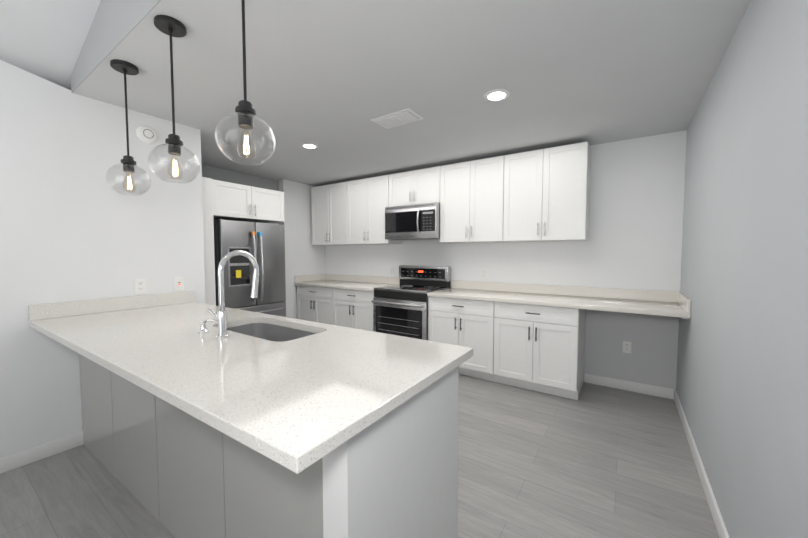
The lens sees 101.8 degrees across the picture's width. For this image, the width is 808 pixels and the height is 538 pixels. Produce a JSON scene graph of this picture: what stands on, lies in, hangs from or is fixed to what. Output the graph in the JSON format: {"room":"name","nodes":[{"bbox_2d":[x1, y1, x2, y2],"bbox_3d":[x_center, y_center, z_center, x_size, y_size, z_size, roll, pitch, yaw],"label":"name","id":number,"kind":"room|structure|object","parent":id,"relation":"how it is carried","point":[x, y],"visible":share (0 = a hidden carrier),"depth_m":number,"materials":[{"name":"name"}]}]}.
{"room":"kitchen","nodes":[
{"label":"kitchen","id":0,"kind":"room"},
{"bbox_2d":[0,0,100,89],"bbox_3d":[-2.010,-1.634,0.471,5.020,1.606,4.240,2,3,34],"label":"ceiling","id":1,"kind":"structure","parent":0,"point":[44,39],"depth_m":1.94,"materials":[{"name":"paint"}]},
{"bbox_2d":[0,60,205,457],"bbox_3d":[-3.012,-0.267,1.288,0.120,3.123,4.120,2,3,34],"label":"wall","id":2,"kind":"structure","parent":0,"point":[74,226],"depth_m":2.25,"materials":[{"name":"paint"}]},
{"bbox_2d":[0,431,83,473],"bbox_3d":[-3.181,1.263,0.993,0.014,0.095,3.278,2,3,34],"label":"baseboard","id":3,"kind":"structure","parent":2,"relation":"attached to","point":[30,455],"depth_m":2.15,"materials":[{"name":"white wood"}]},
{"bbox_2d":[28,291,194,320],"bbox_3d":[-2.126,0.261,2.498,0.020,0.100,0.968,2,3,34],"label":"backsplash","id":4,"kind":"structure","parent":2,"relation":"attached to","point":[56,310],"depth_m":2.40,"materials":[{"name":"stone"}]},
{"bbox_2d":[134,279,145,293],"bbox_3d":[-2.073,0.137,2.582,0.009,0.116,0.072,2,3,34],"label":"outlet","id":5,"kind":"object","parent":2,"relation":"attached to","point":[140,286],"visible":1,"depth_m":2.58,"materials":[{"name":"white plastic"}]},
{"bbox_2d":[136,125,156,143],"bbox_3d":[-2.017,-1.060,2.582,0.036,0.136,0.136,2,3,34],"label":"smoke detector","id":6,"kind":"object","parent":2,"relation":"attached to","point":[146,134],"visible":1,"depth_m":2.57,"materials":[{"name":"white plastic"}]},
{"bbox_2d":[174,277,183,290],"bbox_3d":[-1.921,0.126,2.805,0.010,0.116,0.072,2,3,34],"label":"electrical outlet","id":7,"kind":"object","parent":2,"relation":"attached to","point":[178,283],"visible":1,"depth_m":2.80,"materials":[{"name":"white plastic"}]},
{"bbox_2d":[71,0,160,92],"bbox_3d":[-0.734,-2.026,1.162,3.700,1.750,0.004,2,3,34],"label":"ceiling soffit","id":8,"kind":"structure","parent":0,"point":[115,23],"depth_m":1.80,"materials":[{"name":"white paint"}]},
{"bbox_2d":[201,164,324,318],"bbox_3d":[-3.276,-0.885,2.905,0.240,4.200,6.550,2,3,34],"label":"wall","id":9,"kind":"structure","parent":0,"point":[304,255],"depth_m":5.05,"materials":[{"name":"paint"}]},
{"bbox_2d":[212,179,283,222],"bbox_3d":[-2.071,-0.806,4.101,0.656,0.389,0.912,2,3,34],"label":"upper cabinet","id":10,"kind":"object","parent":9,"relation":"attached to","point":[235,202],"visible":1,"depth_m":3.90,"materials":[{"name":"white wood"}]},
{"bbox_2d":[0,374,718,537],"bbox_3d":[-1.262,1.325,1.723,5.020,0.100,6.670,2,3,34],"label":"floor","id":11,"kind":"structure","parent":0,"point":[595,461],"depth_m":1.96,"materials":[{"name":"grey wood"}]},
{"bbox_2d":[202,177,215,305],"bbox_3d":[-2.363,0.098,3.721,0.647,2.157,0.113,2,3,34],"label":"end panel","id":12,"kind":"object","parent":11,"relation":"on","point":[208,232],"visible":0.15,"depth_m":3.52,"materials":[{"name":"white wood"}]},
{"bbox_2d":[214,219,285,316],"bbox_3d":[-2.024,0.287,4.158,0.708,1.736,0.830,2,3,34],"label":"refrigerator","id":13,"kind":"object","parent":11,"relation":"on","point":[263,244],"visible":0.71,"depth_m":3.93,"materials":[{"name":"metal"}]},
{"bbox_2d":[79,325,457,537],"bbox_3d":[-1.014,0.823,1.931,2.528,0.884,0.787,2,3,34],"label":"base cabinet","id":14,"kind":"object","parent":11,"relation":"on","point":[176,472],"visible":0.52,"depth_m":1.31,"materials":[{"name":"white wood"}]},
{"bbox_2d":[29,302,472,473],"bbox_3d":[-1.044,0.364,1.803,2.596,0.038,1.025,2,3,34],"label":"countertop","id":15,"kind":"structure","parent":14,"relation":"on","point":[298,406],"depth_m":1.23,"materials":[{"name":"stone"}]},
{"bbox_2d":[198,320,213,333],"bbox_3d":[-1.082,0.311,1.798,0.048,0.066,0.081,2,3,34],"label":"soap dispenser","id":16,"kind":"object","parent":15,"relation":"on","point":[203,328],"visible":0.98,"depth_m":1.77,"materials":[{"name":"silver metal"}]},
{"bbox_2d":[208,250,259,337],"bbox_3d":[-0.930,0.121,1.788,0.166,0.446,0.240,2,3,34],"label":"faucet","id":17,"kind":"object","parent":15,"relation":"on","point":[220,317],"visible":1,"depth_m":1.68,"materials":[{"name":"silver metal"}]},
{"bbox_2d":[227,323,316,341],"bbox_3d":[-0.790,0.479,1.917,0.730,0.200,0.369,2,3,34],"label":"sink","id":18,"kind":"object","parent":15,"relation":"in","point":[271,332],"depth_m":2.15,"materials":[{"name":"metal"}]},
{"bbox_2d":[297,285,332,324],"bbox_3d":[-1.173,0.676,5.120,0.777,0.865,0.650,2,3,34],"label":"base cabinet","id":19,"kind":"object","parent":11,"relation":"on","point":[314,304],"visible":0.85,"depth_m":4.85,"materials":[{"name":"white wood"}]},
{"bbox_2d":[333,288,373,330],"bbox_3d":[-0.530,0.697,4.685,0.770,0.865,0.650,2,3,34],"label":"base cabinet","id":20,"kind":"object","parent":11,"relation":"on","point":[352,308],"visible":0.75,"depth_m":4.43,"materials":[{"name":"white wood"}]},
{"bbox_2d":[294,274,690,318],"bbox_3d":[0.407,0.231,4.033,4.654,0.150,0.642,2,3,34],"label":"countertop","id":21,"kind":"structure","parent":20,"relation":"on","point":[663,303],"depth_m":3.40,"materials":[{"name":"stone"}]},
{"bbox_2d":[371,265,450,339],"bbox_3d":[0.091,0.560,4.207,0.780,1.185,0.730,2,3,34],"label":"range","id":22,"kind":"object","parent":11,"relation":"on","point":[401,309],"visible":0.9,"depth_m":4.04,"materials":[{"name":"silver metal"}]},
{"bbox_2d":[428,296,495,381],"bbox_3d":[0.759,0.740,3.814,0.770,0.865,0.650,2,3,34],"label":"base cabinet","id":23,"kind":"object","parent":11,"relation":"on","point":[463,322],"visible":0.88,"depth_m":3.52,"materials":[{"name":"white wood"}]},
{"bbox_2d":[494,302,585,399],"bbox_3d":[1.396,0.761,3.384,0.762,0.865,0.650,2,3,34],"label":"base cabinet","id":24,"kind":"object","parent":11,"relation":"on","point":[538,348],"visible":0.98,"depth_m":3.13,"materials":[{"name":"white wood"}]},
{"bbox_2d":[72,0,750,185],"bbox_3d":[-0.337,-2.113,2.925,5.020,1.750,3.365,2,3,34],"label":"ceiling","id":25,"kind":"structure","parent":0,"point":[330,78],"depth_m":2.02,"materials":[{"name":"paint"}]},
{"bbox_2d":[106,59,150,195],"bbox_3d":[-1.629,-0.816,1.933,0.208,0.742,0.208,2,3,34],"label":"pendant light","id":26,"kind":"object","parent":25,"relation":"hanging from","point":[128,162],"visible":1,"depth_m":1.92,"materials":[{"name":"clear glass"}]},
{"bbox_2d":[148,15,199,183],"bbox_3d":[-1.116,-0.799,1.586,0.208,0.742,0.208,2,3,34],"label":"pendant light","id":27,"kind":"object","parent":25,"relation":"hanging from","point":[171,27],"visible":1,"depth_m":1.57,"materials":[{"name":"clear glass"}]},
{"bbox_2d":[215,0,274,164],"bbox_3d":[-0.602,-0.782,1.239,0.208,0.742,0.208,2,3,34],"label":"pendant light","id":28,"kind":"object","parent":25,"relation":"hanging from","point":[245,111],"visible":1,"depth_m":1.23,"materials":[{"name":"clear glass"}]},
{"bbox_2d":[300,143,318,148],"bbox_3d":[-0.962,-1.252,3.345,0.180,0.009,0.180,2,3,34],"label":"recessed light","id":29,"kind":"object","parent":25,"relation":"in","point":[309,145],"visible":1,"depth_m":3.33,"materials":[{"name":"white plastic"}]},
{"bbox_2d":[370,108,423,128],"bbox_3d":[-0.054,-1.216,2.672,0.380,0.015,0.230,2,3,34],"label":"ceiling vent","id":30,"kind":"object","parent":25,"relation":"in","point":[400,117],"visible":0.98,"depth_m":2.65,"materials":[{"name":"white metal"}]},
{"bbox_2d":[483,89,509,101],"bbox_3d":[0.642,-1.200,2.274,0.180,0.009,0.180,2,3,34],"label":"recessed light","id":31,"kind":"object","parent":25,"relation":"in","point":[495,95],"visible":1,"depth_m":2.27,"materials":[{"name":"white plastic"}]},
{"bbox_2d":[325,130,686,389],"bbox_3d":[0.572,-0.955,4.327,5.020,4.200,0.120,2,3,34],"label":"wall","id":32,"kind":"structure","parent":0,"point":[636,209],"depth_m":3.26,"materials":[{"name":"paint"}]},
{"bbox_2d":[311,182,353,244],"bbox_3d":[-1.077,-0.838,5.153,0.767,0.915,0.366,2,3,34],"label":"upper cabinet","id":33,"kind":"object","parent":32,"relation":"attached to","point":[329,212],"visible":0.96,"depth_m":5.01,"materials":[{"name":"white wood"}]},
{"bbox_2d":[347,175,402,244],"bbox_3d":[-0.440,-0.817,4.722,0.765,0.915,0.366,2,3,34],"label":"upper cabinet","id":34,"kind":"object","parent":32,"relation":"attached to","point":[367,201],"visible":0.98,"depth_m":4.59,"materials":[{"name":"white wood"}]},
{"bbox_2d":[389,166,439,206],"bbox_3d":[0.197,-1.034,4.280,0.767,0.438,0.366,2,3,34],"label":"upper cabinet","id":35,"kind":"object","parent":32,"relation":"attached to","point":[420,186],"visible":0.85,"depth_m":4.13,"materials":[{"name":"white wood"}]},
{"bbox_2d":[385,202,439,239],"bbox_3d":[0.164,-0.596,4.253,0.764,0.426,0.478,2,3,34],"label":"over-the-range microwave","id":36,"kind":"object","parent":35,"relation":"attached to","point":[414,222],"visible":0.94,"depth_m":4.07,"materials":[{"name":"silver metal"}]},
{"bbox_2d":[440,155,506,242],"bbox_3d":[0.834,-0.774,3.862,0.764,0.915,0.366,2,3,34],"label":"upper cabinet","id":37,"kind":"object","parent":32,"relation":"attached to","point":[471,201],"visible":1,"depth_m":3.72,"materials":[{"name":"white wood"}]},
{"bbox_2d":[481,269,485,278],"bbox_3d":[0.975,0.061,4.026,0.072,0.116,0.009,2,3,34],"label":"electrical outlet","id":38,"kind":"object","parent":32,"relation":"attached to","point":[483,273],"visible":1,"depth_m":4.02,"materials":[{"name":"white plastic"}]},
{"bbox_2d":[503,141,590,241],"bbox_3d":[1.476,-0.753,3.428,0.782,0.915,0.366,2,3,34],"label":"upper cabinet","id":39,"kind":"object","parent":32,"relation":"attached to","point":[546,194],"visible":1,"depth_m":3.28,"materials":[{"name":"white wood"}]},
{"bbox_2d":[622,341,631,353],"bbox_3d":[2.197,0.771,3.233,0.072,0.116,0.009,2,3,34],"label":"outlet","id":40,"kind":"object","parent":32,"relation":"attached to","point":[627,345],"visible":1,"depth_m":3.23,"materials":[{"name":"white plastic"}]},
{"bbox_2d":[584,373,671,398],"bbox_3d":[2.188,1.153,3.253,0.705,0.095,0.018,2,3,34],"label":"baseboard","id":41,"kind":"structure","parent":32,"relation":"attached to","point":[663,392],"depth_m":3.23,"materials":[{"name":"white wood"}]},
{"bbox_2d":[676,0,807,537],"bbox_3d":[0.733,-0.752,0.197,0.120,4.200,6.550,2,3,34],"label":"wall","id":42,"kind":"structure","parent":0,"point":[742,377],"depth_m":1.30,"materials":[{"name":"paint"}]},
{"bbox_2d":[672,389,729,537],"bbox_3d":[0.681,1.295,0.345,0.019,0.095,6.530,2,3,34],"label":"baseboard","id":43,"kind":"structure","parent":42,"relation":"attached to","point":[719,523],"depth_m":1.90,"materials":[{"name":"white wood"}]}
]}

